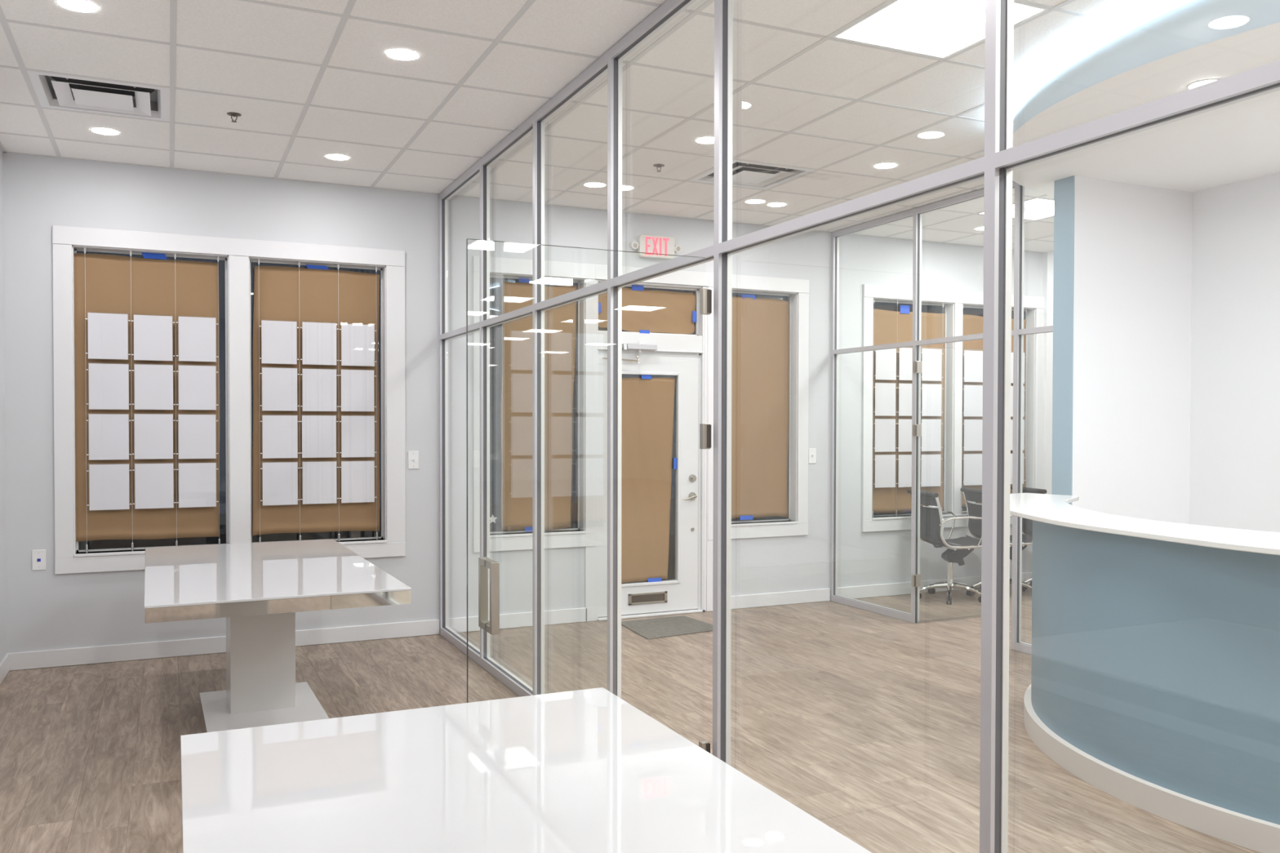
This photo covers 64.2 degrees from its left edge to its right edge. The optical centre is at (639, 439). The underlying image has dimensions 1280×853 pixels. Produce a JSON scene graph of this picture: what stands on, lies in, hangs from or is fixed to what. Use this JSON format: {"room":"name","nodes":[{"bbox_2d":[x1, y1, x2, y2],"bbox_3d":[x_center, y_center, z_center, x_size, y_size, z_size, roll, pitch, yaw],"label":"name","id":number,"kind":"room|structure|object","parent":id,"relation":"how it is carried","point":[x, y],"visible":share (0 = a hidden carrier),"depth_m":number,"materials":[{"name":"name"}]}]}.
{"room":"office meeting room","nodes":[
{"label":"office meeting room","id":0,"kind":"room"},
{"bbox_2d":[0,148,6,662],"bbox_3d":[-1.777,-0.117,1.580,0.150,3.098,9.650,0,1,-25],"label":"wall","id":1,"kind":"structure","parent":0,"point":[2,491],"depth_m":5.91,"materials":[{"name":"paint"}]},
{"bbox_2d":[0,653,9,684],"bbox_3d":[-1.733,1.378,1.698,0.016,0.104,9.484,0,1,-25],"label":"baseboard","id":2,"kind":"structure","parent":1,"relation":"attached to","point":[4,664],"depth_m":5.83,"materials":[{"name":"white paint"}]},
{"bbox_2d":[2,151,1042,653],"bbox_3d":[0.269,-0.210,7.918,9.174,3.098,0.150,0,1,-25],"label":"wall","id":3,"kind":"structure","parent":0,"point":[41,193],"depth_m":7.03,"materials":[{"name":"paint"}]},
{"bbox_2d":[31,549,45,570],"bbox_3d":[-3.575,0.715,6.073,0.072,0.121,0.008,0,1,-25],"label":"data jack","id":4,"kind":"object","parent":3,"relation":"attached to","point":[38,557],"visible":1,"depth_m":6.07,"materials":[{"name":"white plastic"}]},
{"bbox_2d":[6,618,439,671],"bbox_3d":[-2.560,1.302,6.546,2.573,0.104,0.016,0,1,-25],"label":"baseboard","id":5,"kind":"structure","parent":3,"relation":"attached to","point":[213,645],"depth_m":6.39,"materials":[{"name":"white paint"}]},
{"bbox_2d":[52,225,405,574],"bbox_3d":[-2.570,-0.242,6.569,2.085,2.080,0.132,0,1,-25],"label":"window","id":6,"kind":"structure","parent":3,"relation":"in","point":[237,254],"depth_m":6.51,"materials":[{"name":"white paint"}]},
{"bbox_2d":[74,252,219,542],"bbox_3d":[-3.066,-0.270,6.365,0.826,1.786,0.028,0,1,-25],"label":"kraft paper","id":7,"kind":"object","parent":6,"relation":"attached to","point":[105,279],"visible":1,"depth_m":6.34,"materials":[{"name":"paper"}]},
{"bbox_2d":[84,248,220,552],"bbox_3d":[-3.023,-0.240,6.350,0.760,1.850,0.014,0,1,-25],"label":"display","id":8,"kind":"object","parent":6,"relation":"attached to","point":[175,255],"visible":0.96,"depth_m":6.31,"materials":[{"name":"metal"}]},
{"bbox_2d":[85,311,130,359],"bbox_3d":[-3.248,-0.635,6.234,0.243,0.290,0.012,0,1,-25],"label":"holder","id":9,"kind":"object","parent":8,"relation":"attached to","point":[108,333],"visible":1,"depth_m":6.23,"materials":[{"name":"white paper"}]},
{"bbox_2d":[86,362,131,409],"bbox_3d":[-3.246,-0.328,6.240,0.243,0.290,0.012,0,1,-25],"label":"holder","id":10,"kind":"object","parent":8,"relation":"attached to","point":[108,384],"visible":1,"depth_m":6.24,"materials":[{"name":"plastic"}]},
{"bbox_2d":[86,413,131,460],"bbox_3d":[-3.248,-0.020,6.244,0.243,0.290,0.012,0,1,-25],"label":"holder","id":11,"kind":"object","parent":8,"relation":"attached to","point":[108,433],"visible":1,"depth_m":6.25,"materials":[{"name":"plastic"}]},
{"bbox_2d":[86,462,131,511],"bbox_3d":[-3.248,0.287,6.249,0.243,0.290,0.012,0,1,-25],"label":"holder","id":12,"kind":"object","parent":8,"relation":"attached to","point":[108,484],"visible":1,"depth_m":6.25,"materials":[{"name":"plastic"}]},
{"bbox_2d":[131,313,174,361],"bbox_3d":[-3.022,-0.635,6.338,0.243,0.290,0.012,0,1,-25],"label":"holder","id":13,"kind":"object","parent":8,"relation":"attached to","point":[153,335],"visible":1,"depth_m":6.34,"materials":[{"name":"plastic"}]},
{"bbox_2d":[132,462,175,509],"bbox_3d":[-3.022,0.285,6.353,0.243,0.290,0.012,0,1,-25],"label":"holder","id":14,"kind":"object","parent":8,"relation":"attached to","point":[153,482],"visible":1,"depth_m":6.35,"materials":[{"name":"plastic"}]},
{"bbox_2d":[132,363,175,410],"bbox_3d":[-3.021,-0.330,6.343,0.243,0.290,0.012,0,1,-25],"label":"holder","id":15,"kind":"object","parent":8,"relation":"attached to","point":[153,384],"visible":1,"depth_m":6.34,"materials":[{"name":"plastic"}]},
{"bbox_2d":[132,413,175,459],"bbox_3d":[-3.023,-0.023,6.348,0.243,0.290,0.012,0,1,-25],"label":"holder","id":16,"kind":"object","parent":8,"relation":"attached to","point":[153,433],"visible":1,"depth_m":6.35,"materials":[{"name":"plastic"}]},
{"bbox_2d":[176,315,217,362],"bbox_3d":[-2.793,-0.638,6.443,0.243,0.290,0.012,0,1,-25],"label":"holder","id":17,"kind":"object","parent":8,"relation":"attached to","point":[197,336],"visible":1,"depth_m":6.45,"materials":[{"name":"plastic"}]},
{"bbox_2d":[176,364,217,410],"bbox_3d":[-2.795,-0.332,6.447,0.243,0.290,0.012,0,1,-25],"label":"holder","id":18,"kind":"object","parent":8,"relation":"attached to","point":[197,384],"visible":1,"depth_m":6.45,"materials":[{"name":"plastic"}]},
{"bbox_2d":[176,414,217,459],"bbox_3d":[-2.797,-0.023,6.451,0.243,0.290,0.012,0,1,-25],"label":"holder","id":19,"kind":"object","parent":8,"relation":"attached to","point":[197,433],"visible":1,"depth_m":6.45,"materials":[{"name":"plastic"}]},
{"bbox_2d":[176,462,218,508],"bbox_3d":[-2.798,0.284,6.456,0.243,0.290,0.012,0,1,-25],"label":"holder","id":20,"kind":"object","parent":8,"relation":"attached to","point":[197,481],"visible":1,"depth_m":6.46,"materials":[{"name":"plastic"}]},
{"bbox_2d":[252,264,379,535],"bbox_3d":[-2.146,-0.267,6.786,0.818,1.781,0.033,0,1,-25],"label":"kraft paper","id":21,"kind":"object","parent":6,"relation":"attached to","point":[276,288],"visible":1,"depth_m":6.77,"materials":[{"name":"paper"}]},
{"bbox_2d":[257,258,377,542],"bbox_3d":[-2.124,-0.244,6.764,0.760,1.850,0.014,0,1,-25],"label":"display","id":22,"kind":"object","parent":6,"relation":"attached to","point":[299,263],"visible":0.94,"depth_m":6.72,"materials":[{"name":"metal"}]},
{"bbox_2d":[259,319,298,364],"bbox_3d":[-2.349,-0.638,6.648,0.243,0.290,0.012,0,1,-25],"label":"holder","id":23,"kind":"object","parent":22,"relation":"attached to","point":[278,338],"visible":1,"depth_m":6.65,"materials":[{"name":"plastic"}]},
{"bbox_2d":[259,366,299,411],"bbox_3d":[-2.348,-0.332,6.654,0.243,0.290,0.012,0,1,-25],"label":"holder","id":24,"kind":"object","parent":22,"relation":"attached to","point":[279,385],"visible":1,"depth_m":6.65,"materials":[{"name":"plastic"}]},
{"bbox_2d":[260,462,299,506],"bbox_3d":[-2.348,0.284,6.663,0.243,0.290,0.012,0,1,-25],"label":"holder","id":25,"kind":"object","parent":22,"relation":"attached to","point":[280,480],"visible":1,"depth_m":6.67,"materials":[{"name":"plastic"}]},
{"bbox_2d":[260,413,299,458],"bbox_3d":[-2.347,-0.022,6.659,0.243,0.290,0.012,0,1,-25],"label":"holder","id":26,"kind":"object","parent":22,"relation":"attached to","point":[280,440],"visible":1,"depth_m":6.66,"materials":[{"name":"plastic"}]},
{"bbox_2d":[299,415,337,457],"bbox_3d":[-2.124,-0.024,6.761,0.243,0.290,0.012,0,1,-25],"label":"holder","id":27,"kind":"object","parent":22,"relation":"attached to","point":[318,432],"visible":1,"depth_m":6.76,"materials":[{"name":"plastic"}]},
{"bbox_2d":[300,321,338,365],"bbox_3d":[-2.119,-0.639,6.754,0.243,0.290,0.012,0,1,-25],"label":"holder","id":28,"kind":"object","parent":22,"relation":"attached to","point":[318,339],"visible":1,"depth_m":6.75,"materials":[{"name":"plastic"}]},
{"bbox_2d":[300,367,338,412],"bbox_3d":[-2.120,-0.332,6.758,0.243,0.290,0.012,0,1,-25],"label":"holder","id":29,"kind":"object","parent":22,"relation":"attached to","point":[319,385],"visible":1,"depth_m":6.76,"materials":[{"name":"plastic"}]},
{"bbox_2d":[300,460,338,504],"bbox_3d":[-2.123,0.282,6.767,0.243,0.290,0.012,0,1,-25],"label":"holder","id":30,"kind":"object","parent":22,"relation":"attached to","point":[319,478],"visible":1,"depth_m":6.77,"materials":[{"name":"plastic"}]},
{"bbox_2d":[338,369,376,412],"bbox_3d":[-1.897,-0.333,6.862,0.243,0.290,0.012,0,1,-25],"label":"holder","id":31,"kind":"object","parent":22,"relation":"attached to","point":[357,385],"visible":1,"depth_m":6.86,"materials":[{"name":"plastic"}]},
{"bbox_2d":[339,323,376,366],"bbox_3d":[-1.893,-0.639,6.858,0.243,0.290,0.012,0,1,-25],"label":"holder","id":32,"kind":"object","parent":22,"relation":"attached to","point":[357,340],"visible":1,"depth_m":6.86,"materials":[{"name":"plastic"}]},
{"bbox_2d":[339,415,376,457],"bbox_3d":[-1.896,-0.025,6.867,0.243,0.290,0.012,0,1,-25],"label":"holder","id":33,"kind":"object","parent":22,"relation":"attached to","point":[357,432],"visible":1,"depth_m":6.87,"materials":[{"name":"plastic"}]},
{"bbox_2d":[339,459,376,503],"bbox_3d":[-1.897,0.280,6.871,0.243,0.290,0.012,0,1,-25],"label":"holder","id":34,"kind":"object","parent":22,"relation":"attached to","point":[357,477],"visible":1,"depth_m":6.87,"materials":[{"name":"plastic"}]},
{"bbox_2d":[408,451,418,468],"bbox_3d":[-1.550,0.138,6.992,0.072,0.121,0.018,0,1,-25],"label":"light switch","id":35,"kind":"object","parent":3,"relation":"attached to","point":[413,456],"visible":1,"depth_m":6.99,"materials":[{"name":"white plastic"}]},
{"bbox_2d":[448,607,586,632],"bbox_3d":[-0.866,1.293,7.327,1.044,0.104,0.016,0,1,-25],"label":"baseboard","id":36,"kind":"structure","parent":3,"relation":"attached to","point":[521,620],"depth_m":7.33,"materials":[{"name":"white paint"}]},
{"bbox_2d":[472,255,595,552],"bbox_3d":[-0.772,-0.252,7.397,0.917,2.080,0.132,0,1,-25],"label":"window","id":37,"kind":"structure","parent":3,"relation":"in","point":[502,267],"depth_m":7.48,"materials":[{"name":"white paint"}]},
{"bbox_2d":[501,277,577,532],"bbox_3d":[-0.735,-0.252,7.444,0.586,1.838,0.023,0,1,-25],"label":"kraft paper","id":38,"kind":"object","parent":37,"relation":"attached to","point":[560,322],"visible":0.77,"depth_m":7.42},
{"bbox_2d":[584,264,712,622],"bbox_3d":[0.078,0.022,7.790,1.100,2.636,0.189,0,1,-25],"label":"door","id":39,"kind":"structure","parent":3,"relation":"in","point":[684,357],"depth_m":7.85,"materials":[{"name":"white paint"}]},
{"bbox_2d":[602,341,657,363],"bbox_3d":[-0.074,-0.659,7.631,0.429,0.167,0.055,0,1,-25],"label":"door closer","id":40,"kind":"object","parent":39,"relation":"attached to","point":[639,346],"depth_m":7.63,"materials":[{"name":"metal"}]},
{"bbox_2d":[598,284,696,333],"bbox_3d":[0.056,-0.988,7.791,0.850,0.370,0.019,0,1,-25],"label":"kraft paper","id":41,"kind":"object","parent":39,"relation":"attached to","point":[643,311],"visible":0.8,"depth_m":7.81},
{"bbox_2d":[621,374,677,583],"bbox_3d":[0.053,0.296,7.765,0.506,1.590,0.021,0,1,-25],"label":"kraft paper","id":42,"kind":"object","parent":39,"relation":"attached to","point":[647,402],"visible":0.87,"depth_m":7.76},
{"bbox_2d":[630,234,681,259],"bbox_3d":[0.121,-1.458,7.715,0.420,0.166,0.058,0,1,-25],"label":"exit sign","id":43,"kind":"object","parent":3,"relation":"attached to","point":[646,243],"visible":0.98,"depth_m":7.69,"materials":[{"name":"beige plastic"}]},
{"bbox_2d":[707,272,808,540],"bbox_3d":[0.928,-0.261,8.181,0.931,2.080,0.132,0,1,-25],"label":"window","id":44,"kind":"structure","parent":3,"relation":"in","point":[798,375],"depth_m":8.29,"materials":[{"name":"white paint"}]},
{"bbox_2d":[731,293,789,519],"bbox_3d":[0.904,-0.260,8.199,0.701,1.805,0.021,0,1,-25],"label":"kraft paper","id":45,"kind":"object","parent":44,"relation":"attached to","point":[760,326],"visible":0.77,"depth_m":8.22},
{"bbox_2d":[730,588,830,609],"bbox_3d":[1.089,1.283,8.229,1.062,0.104,0.016,0,1,-25],"label":"baseboard","id":46,"kind":"structure","parent":3,"relation":"attached to","point":[748,601],"depth_m":8.24,"materials":[{"name":"white paint"}]},
{"bbox_2d":[808,448,816,463],"bbox_3d":[1.413,0.131,8.358,0.072,0.121,0.018,0,1,-25],"label":"light switch","id":47,"kind":"object","parent":3,"relation":"attached to","point":[811,451],"visible":1,"depth_m":8.36,"materials":[{"name":"white plastic"}]},
{"bbox_2d":[837,572,1031,599],"bbox_3d":[2.667,1.274,8.956,2.285,0.104,0.016,0,1,-25],"label":"baseboard","id":48,"kind":"structure","parent":3,"relation":"attached to","point":[904,588],"depth_m":8.71,"materials":[{"name":"white paint"}]},
{"bbox_2d":[862,284,1044,532],"bbox_3d":[2.769,-0.271,9.030,2.026,2.080,0.132,0,1,-25],"label":"window","id":49,"kind":"structure","parent":3,"relation":"in","point":[953,301],"depth_m":8.98,"materials":[{"name":"white paint"}]},
{"bbox_2d":[871,298,943,517],"bbox_3d":[2.318,-0.268,8.812,0.760,1.850,0.014,0,1,-25],"label":"display","id":50,"kind":"object","parent":49,"relation":"attached to","point":[873,299],"visible":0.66,"depth_m":8.75,"materials":[{"name":"metal"}]},
{"bbox_2d":[873,454,897,488],"bbox_3d":[2.094,0.265,8.711,0.243,0.290,0.012,0,1,-25],"label":"holder","id":51,"kind":"object","parent":50,"relation":"attached to","point":[885,464],"visible":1,"depth_m":8.71,"materials":[{"name":"paper"}]},
{"bbox_2d":[873,418,897,452],"bbox_3d":[2.092,-0.040,8.705,0.243,0.290,0.012,0,1,-25],"label":"holder","id":52,"kind":"object","parent":50,"relation":"attached to","point":[885,428],"visible":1,"depth_m":8.71,"materials":[{"name":"paper"}]},
{"bbox_2d":[874,382,897,415],"bbox_3d":[2.093,-0.347,8.701,0.243,0.290,0.012,0,1,-25],"label":"holder","id":53,"kind":"object","parent":50,"relation":"attached to","point":[885,393],"visible":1,"depth_m":8.70,"materials":[{"name":"plastic"}]},
{"bbox_2d":[874,348,897,380],"bbox_3d":[2.097,-0.654,8.697,0.243,0.290,0.012,0,1,-25],"label":"holder","id":54,"kind":"object","parent":50,"relation":"attached to","point":[886,359],"visible":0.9,"depth_m":8.70,"materials":[{"name":"plastic"}]},
{"bbox_2d":[897,454,911,488],"bbox_3d":[2.320,0.266,8.815,0.243,0.290,0.012,0,1,-25],"label":"holder","id":55,"kind":"object","parent":50,"relation":"attached to","point":[904,460],"visible":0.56,"depth_m":8.80,"materials":[{"name":"paper"}]},
{"bbox_2d":[897,419,911,452],"bbox_3d":[2.319,-0.041,8.810,0.243,0.290,0.012,0,1,-25],"label":"holder","id":56,"kind":"object","parent":50,"relation":"attached to","point":[904,425],"visible":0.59,"depth_m":8.80,"materials":[{"name":"paper"}]},
{"bbox_2d":[897,383,911,416],"bbox_3d":[2.321,-0.349,8.806,0.243,0.290,0.012,0,1,-25],"label":"holder","id":57,"kind":"object","parent":50,"relation":"attached to","point":[904,389],"visible":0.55,"depth_m":8.79,"materials":[{"name":"plastic"}]},
{"bbox_2d":[897,347,912,380],"bbox_3d":[2.323,-0.656,8.802,0.243,0.290,0.012,0,1,-25],"label":"holder","id":58,"kind":"object","parent":50,"relation":"attached to","point":[905,367],"visible":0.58,"depth_m":8.79,"materials":[{"name":"plastic"}]},
{"bbox_2d":[920,454,942,487],"bbox_3d":[2.544,0.265,8.918,0.243,0.290,0.012,0,1,-25],"label":"holder","id":59,"kind":"object","parent":50,"relation":"attached to","point":[931,471],"visible":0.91,"depth_m":8.92,"materials":[{"name":"paper"}]},
{"bbox_2d":[920,419,942,451],"bbox_3d":[2.545,-0.043,8.914,0.243,0.290,0.012,0,1,-25],"label":"holder","id":60,"kind":"object","parent":50,"relation":"attached to","point":[931,428],"visible":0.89,"depth_m":8.91,"materials":[{"name":"paper"}]},
{"bbox_2d":[920,383,943,416],"bbox_3d":[2.548,-0.350,8.910,0.243,0.290,0.012,0,1,-25],"label":"holder","id":61,"kind":"object","parent":50,"relation":"attached to","point":[931,393],"visible":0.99,"depth_m":8.91,"materials":[{"name":"plastic"}]},
{"bbox_2d":[920,347,943,381],"bbox_3d":[2.547,-0.657,8.905,0.243,0.290,0.012,0,1,-25],"label":"holder","id":62,"kind":"object","parent":50,"relation":"attached to","point":[931,363],"visible":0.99,"depth_m":8.91,"materials":[{"name":"paper"}]},
{"bbox_2d":[871,305,945,513],"bbox_3d":[2.308,-0.265,8.842,0.843,1.795,0.028,0,1,-25],"label":"kraft paper","id":63,"kind":"object","parent":49,"relation":"attached to","point":[886,500],"visible":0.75,"depth_m":8.82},
{"bbox_2d":[961,314,1026,506],"bbox_3d":[3.184,-0.268,9.251,0.835,1.757,0.024,0,1,-24],"label":"kraft paper","id":64,"kind":"object","parent":49,"relation":"attached to","point":[972,324],"visible":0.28,"depth_m":9.15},
{"bbox_2d":[961,305,1026,513],"bbox_3d":[3.200,-0.273,9.218,0.760,1.850,0.014,0,1,-25],"label":"display","id":65,"kind":"object","parent":49,"relation":"attached to","point":[962,305],"visible":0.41,"depth_m":9.07,"materials":[{"name":"metal"}]},
{"bbox_2d":[962,453,982,485],"bbox_3d":[2.976,0.264,9.117,0.243,0.290,0.012,0,1,-25],"label":"holder","id":66,"kind":"object","parent":65,"relation":"attached to","point":[972,471],"visible":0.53,"depth_m":9.12,"materials":[{"name":"paper"}]},
{"bbox_2d":[962,385,982,417],"bbox_3d":[2.975,-0.351,9.107,0.243,0.290,0.012,0,1,-25],"label":"holder","id":67,"kind":"object","parent":65,"relation":"attached to","point":[973,394],"visible":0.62,"depth_m":9.11,"materials":[{"name":"paper"}]},
{"bbox_2d":[963,350,982,382],"bbox_3d":[2.975,-0.658,9.102,0.243,0.290,0.012,0,1,-25],"label":"holder","id":68,"kind":"object","parent":65,"relation":"attached to","point":[973,360],"visible":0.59,"depth_m":9.10,"materials":[{"name":"paper"}]},
{"bbox_2d":[963,419,982,451],"bbox_3d":[2.978,-0.044,9.113,0.243,0.290,0.012,0,1,-25],"label":"holder","id":69,"kind":"object","parent":65,"relation":"attached to","point":[972,428],"visible":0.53,"depth_m":9.11,"materials":[{"name":"paper"}]},
{"bbox_2d":[1010,452,1025,484],"bbox_3d":[3.427,0.262,9.325,0.243,0.290,0.012,0,1,-25],"label":"holder","id":70,"kind":"object","parent":65,"relation":"attached to","point":[1011,455],"visible":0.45,"depth_m":9.31,"materials":[{"name":"plastic"}]},
{"bbox_2d":[1010,419,1026,450],"bbox_3d":[3.429,-0.047,9.321,0.243,0.290,0.012,0,1,-25],"label":"holder","id":71,"kind":"object","parent":65,"relation":"attached to","point":[1011,420],"visible":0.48,"depth_m":9.31,"materials":[{"name":"plastic"}]},
{"bbox_2d":[1010,386,1026,416],"bbox_3d":[3.426,-0.354,9.315,0.243,0.290,0.012,0,1,-25],"label":"holder","id":72,"kind":"object","parent":65,"relation":"attached to","point":[1011,387],"visible":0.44,"depth_m":9.30,"materials":[{"name":"plastic"}]},
{"bbox_2d":[1010,352,1026,383],"bbox_3d":[3.427,-0.659,9.310,0.243,0.290,0.012,0,1,-25],"label":"holder","id":73,"kind":"object","parent":65,"relation":"attached to","point":[1011,375],"visible":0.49,"depth_m":9.30,"materials":[{"name":"paper"}]},
{"bbox_2d":[0,0,1149,253],"bbox_3d":[7.380,-1.650,-3.226,12.774,0.253,26.200,0,1,-25],"label":"ceiling","id":74,"kind":"structure","parent":0,"point":[308,81],"depth_m":4.93,"materials":[{"name":"tile"}]},
{"bbox_2d":[56,0,97,12],"bbox_3d":[-2.136,-1.653,3.875,0.142,0.004,0.142,0,1,-25],"label":"recessed light","id":75,"kind":"object","parent":74,"relation":"in","point":[82,6],"visible":1,"depth_m":3.88,"materials":[{"name":"white plastic"}]},
{"bbox_2d":[26,70,169,121],"bbox_3d":[-2.615,-1.715,4.979,0.586,0.116,0.586,0,1,-25],"label":"ceiling vent","id":76,"kind":"object","parent":74,"relation":"in","point":[53,91],"visible":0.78,"depth_m":5.03,"materials":[{"name":"white plastic"}]},
{"bbox_2d":[90,127,119,134],"bbox_3d":[-2.909,-1.680,5.551,0.142,0.004,0.142,0,1,-25],"label":"recessed light","id":77,"kind":"object","parent":74,"relation":"in","point":[98,130],"visible":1,"depth_m":5.54,"materials":[{"name":"white plastic"}]},
{"bbox_2d":[324,153,349,159],"bbox_3d":[-1.802,-1.686,6.080,0.142,0.004,0.142,0,1,-25],"label":"recessed light","id":78,"kind":"object","parent":74,"relation":"in","point":[335,157],"visible":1,"depth_m":6.08,"materials":[{"name":"white plastic"}]},
{"bbox_2d":[385,48,418,60],"bbox_3d":[-1.023,-1.659,4.389,0.142,0.004,0.142,0,1,-25],"label":"recessed light","id":79,"kind":"object","parent":74,"relation":"in","point":[397,53],"visible":1,"depth_m":4.38,"materials":[{"name":"white plastic"}]},
{"bbox_2d":[695,136,714,143],"bbox_3d":[0.379,-1.677,5.708,0.142,0.004,0.142,0,1,-25],"label":"recessed light","id":80,"kind":"object","parent":74,"relation":"in","point":[708,140],"visible":0.69,"depth_m":5.70,"materials":[{"name":"white plastic"}]},
{"bbox_2d":[688,160,815,189],"bbox_3d":[0.706,-1.733,6.510,0.586,0.116,0.586,0,1,-25],"label":"ceiling vent","id":81,"kind":"object","parent":74,"relation":"in","point":[744,174],"visible":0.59,"depth_m":6.58,"materials":[{"name":"white plastic"}]},
{"bbox_2d":[873,162,897,168],"bbox_3d":[1.506,-1.683,6.262,0.142,0.004,0.142,0,1,-25],"label":"recessed light","id":82,"kind":"object","parent":74,"relation":"in","point":[886,165],"visible":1,"depth_m":6.25,"materials":[{"name":"white plastic"}]},
{"bbox_2d":[831,0,1048,58],"bbox_3d":[1.173,-1.654,4.041,0.584,0.013,0.584,0,1,-25],"label":"ceiling light panel","id":83,"kind":"object","parent":74,"relation":"attached to","point":[939,28],"visible":0.91,"depth_m":4.08,"materials":[{"name":"white plastic"}]},
{"bbox_2d":[977,198,1053,220],"bbox_3d":[2.921,-1.705,7.531,0.584,0.013,0.584,0,1,-25],"label":"ceiling light panel","id":84,"kind":"object","parent":74,"relation":"attached to","point":[1035,209],"visible":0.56,"depth_m":7.54,"materials":[{"name":"white plastic"}]},
{"bbox_2d":[0,583,1260,852],"bbox_3d":[7.327,1.595,-3.133,12.724,0.150,26.120,0,1,-25],"label":"floor","id":85,"kind":"structure","parent":0,"point":[867,723],"depth_m":5.12,"materials":[{"name":"brown wood"}]},
{"bbox_2d":[144,538,411,732],"bbox_3d":[-1.909,1.002,5.133,1.040,0.749,2.080,0,1,-26],"label":"pedestal table","id":86,"kind":"object","parent":85,"relation":"on","point":[260,588],"visible":0.91,"depth_m":4.94,"materials":[{"name":"white paint"}]},
{"bbox_2d":[180,687,871,852],"bbox_3d":[-0.141,1.060,1.599,1.040,0.749,2.080,0,1,-25],"label":"pedestal table","id":87,"kind":"object","parent":85,"relation":"on","point":[588,771],"visible":1,"depth_m":2.00,"materials":[{"name":"white paint"}]},
{"bbox_2d":[621,615,712,639],"bbox_3d":[0.211,1.343,7.344,0.645,0.008,0.640,0,1,-25],"label":"doormat","id":88,"kind":"object","parent":85,"relation":"on","point":[649,628],"visible":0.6,"depth_m":7.33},
{"bbox_2d":[439,0,1279,852],"bbox_3d":[0.619,-0.104,2.771,0.052,3.043,9.494,0,1,-25],"label":"glass wall","id":89,"kind":"structure","parent":85,"relation":"on","point":[998,162],"depth_m":3.48,"materials":[{"name":"glass"}]},
{"bbox_2d":[466,238,711,753],"bbox_3d":[-0.148,0.386,3.352,0.857,2.021,0.144,0,1,-25],"label":"door","id":90,"kind":"structure","parent":89,"relation":"in","point":[492,627],"depth_m":3.25,"materials":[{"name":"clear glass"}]},
{"bbox_2d":[829,180,1053,654],"bbox_3d":[2.086,-0.173,7.388,0.052,3.043,2.334,0,1,-25],"label":"glass wall","id":91,"kind":"structure","parent":85,"relation":"on","point":[1019,331],"depth_m":7.48,"materials":[{"name":"glass"}]},
{"bbox_2d":[911,346,979,622],"bbox_3d":[2.408,0.324,7.656,0.898,2.021,0.028,0,1,-25],"label":"door","id":92,"kind":"structure","parent":91,"relation":"in","point":[917,365],"depth_m":7.47,"materials":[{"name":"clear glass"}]},
{"bbox_2d":[906,488,982,604],"bbox_3d":[2.592,0.878,8.554,0.580,0.907,0.573,0,1,-10],"label":"office chair","id":93,"kind":"object","parent":85,"relation":"on","point":[931,522],"visible":0.82,"depth_m":8.49,"materials":[{"name":"silver metal"}]},
{"bbox_2d":[960,487,1032,594],"bbox_3d":[3.126,0.875,8.794,0.580,0.907,0.573,0,1,-10],"label":"office chair","id":94,"kind":"object","parent":85,"relation":"on","point":[973,497],"visible":0.23,"depth_m":8.82,"materials":[{"name":"leather"}]},
{"bbox_2d":[1011,486,1047,590],"bbox_3d":[3.656,0.873,9.028,0.580,0.907,0.573,0,1,-10],"label":"office chair","id":95,"kind":"object","parent":85,"relation":"on","point":[1027,524],"visible":0.07,"depth_m":9.02,"materials":[{"name":"silver metal"}]},
{"bbox_2d":[1009,493,1279,852],"bbox_3d":[2.526,0.871,4.097,1.572,1.059,3.589,0,1,-30],"label":"reception desk","id":96,"kind":"object","parent":85,"relation":"on","point":[1155,684],"visible":0.92,"depth_m":3.83,"materials":[{"name":"blue stone"}]},
{"bbox_2d":[1009,493,1279,555],"bbox_3d":[2.420,0.352,4.105,1.260,0.022,3.673,0,1,-21],"label":"countertop","id":97,"kind":"structure","parent":96,"relation":"on","point":[1055,509],"depth_m":4.04,"materials":[{"name":"white stone"}]},
{"bbox_2d":[1042,251,1053,494],"bbox_3d":[4.553,-0.212,8.521,0.788,3.098,2.340,0,1,-25],"label":"wall","id":98,"kind":"structure","parent":0,"point":[1047,257],"depth_m":9.38,"materials":[{"name":"white paint"}]},
{"bbox_2d":[1051,175,1192,524],"bbox_3d":[3.984,-0.173,6.894,3.084,3.068,0.151,0,1,-25],"label":"wall","id":99,"kind":"structure","parent":0,"point":[1122,276],"depth_m":6.35,"materials":[{"name":"white paint"}]},
{"bbox_2d":[1012,0,1279,196],"bbox_3d":[3.652,-1.609,4.495,3.781,0.085,4.938,0,1,-25],"label":"ceiling","id":100,"kind":"structure","parent":0,"point":[1170,46],"depth_m":4.74,"materials":[{"name":"paint"}]},
{"bbox_2d":[1013,0,1166,108],"bbox_3d":[3.473,-1.605,3.407,4.654,0.008,2.098,1,1,29],"label":"light strip","id":101,"kind":"object","parent":100,"relation":"attached to","point":[1126,17],"visible":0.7,"depth_m":4.17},
{"bbox_2d":[1186,78,1218,88],"bbox_3d":[2.495,-1.568,4.506,0.142,0.004,0.142,0,1,-25],"label":"recessed light","id":102,"kind":"object","parent":100,"relation":"in","point":[1205,81],"visible":0.48,"depth_m":4.48,"materials":[{"name":"white plastic"}]},
{"bbox_2d":[1189,172,1279,533],"bbox_3d":[4.893,-0.126,3.919,0.144,3.068,6.015,0,1,-25],"label":"wall","id":103,"kind":"structure","parent":0,"point":[1234,466],"depth_m":6.33,"materials":[{"name":"white paint"}]},
{"label":"outside","id":104,"kind":"structure","parent":0,"visible":0},
{"bbox_2d":[78,499,967,583],"bbox_3d":[-1.215,1.420,13.873,22.000,0.150,11.840,0,1,-25],"label":"ground","id":105,"kind":"structure","parent":104,"point":[495,510],"depth_m":13.99,"materials":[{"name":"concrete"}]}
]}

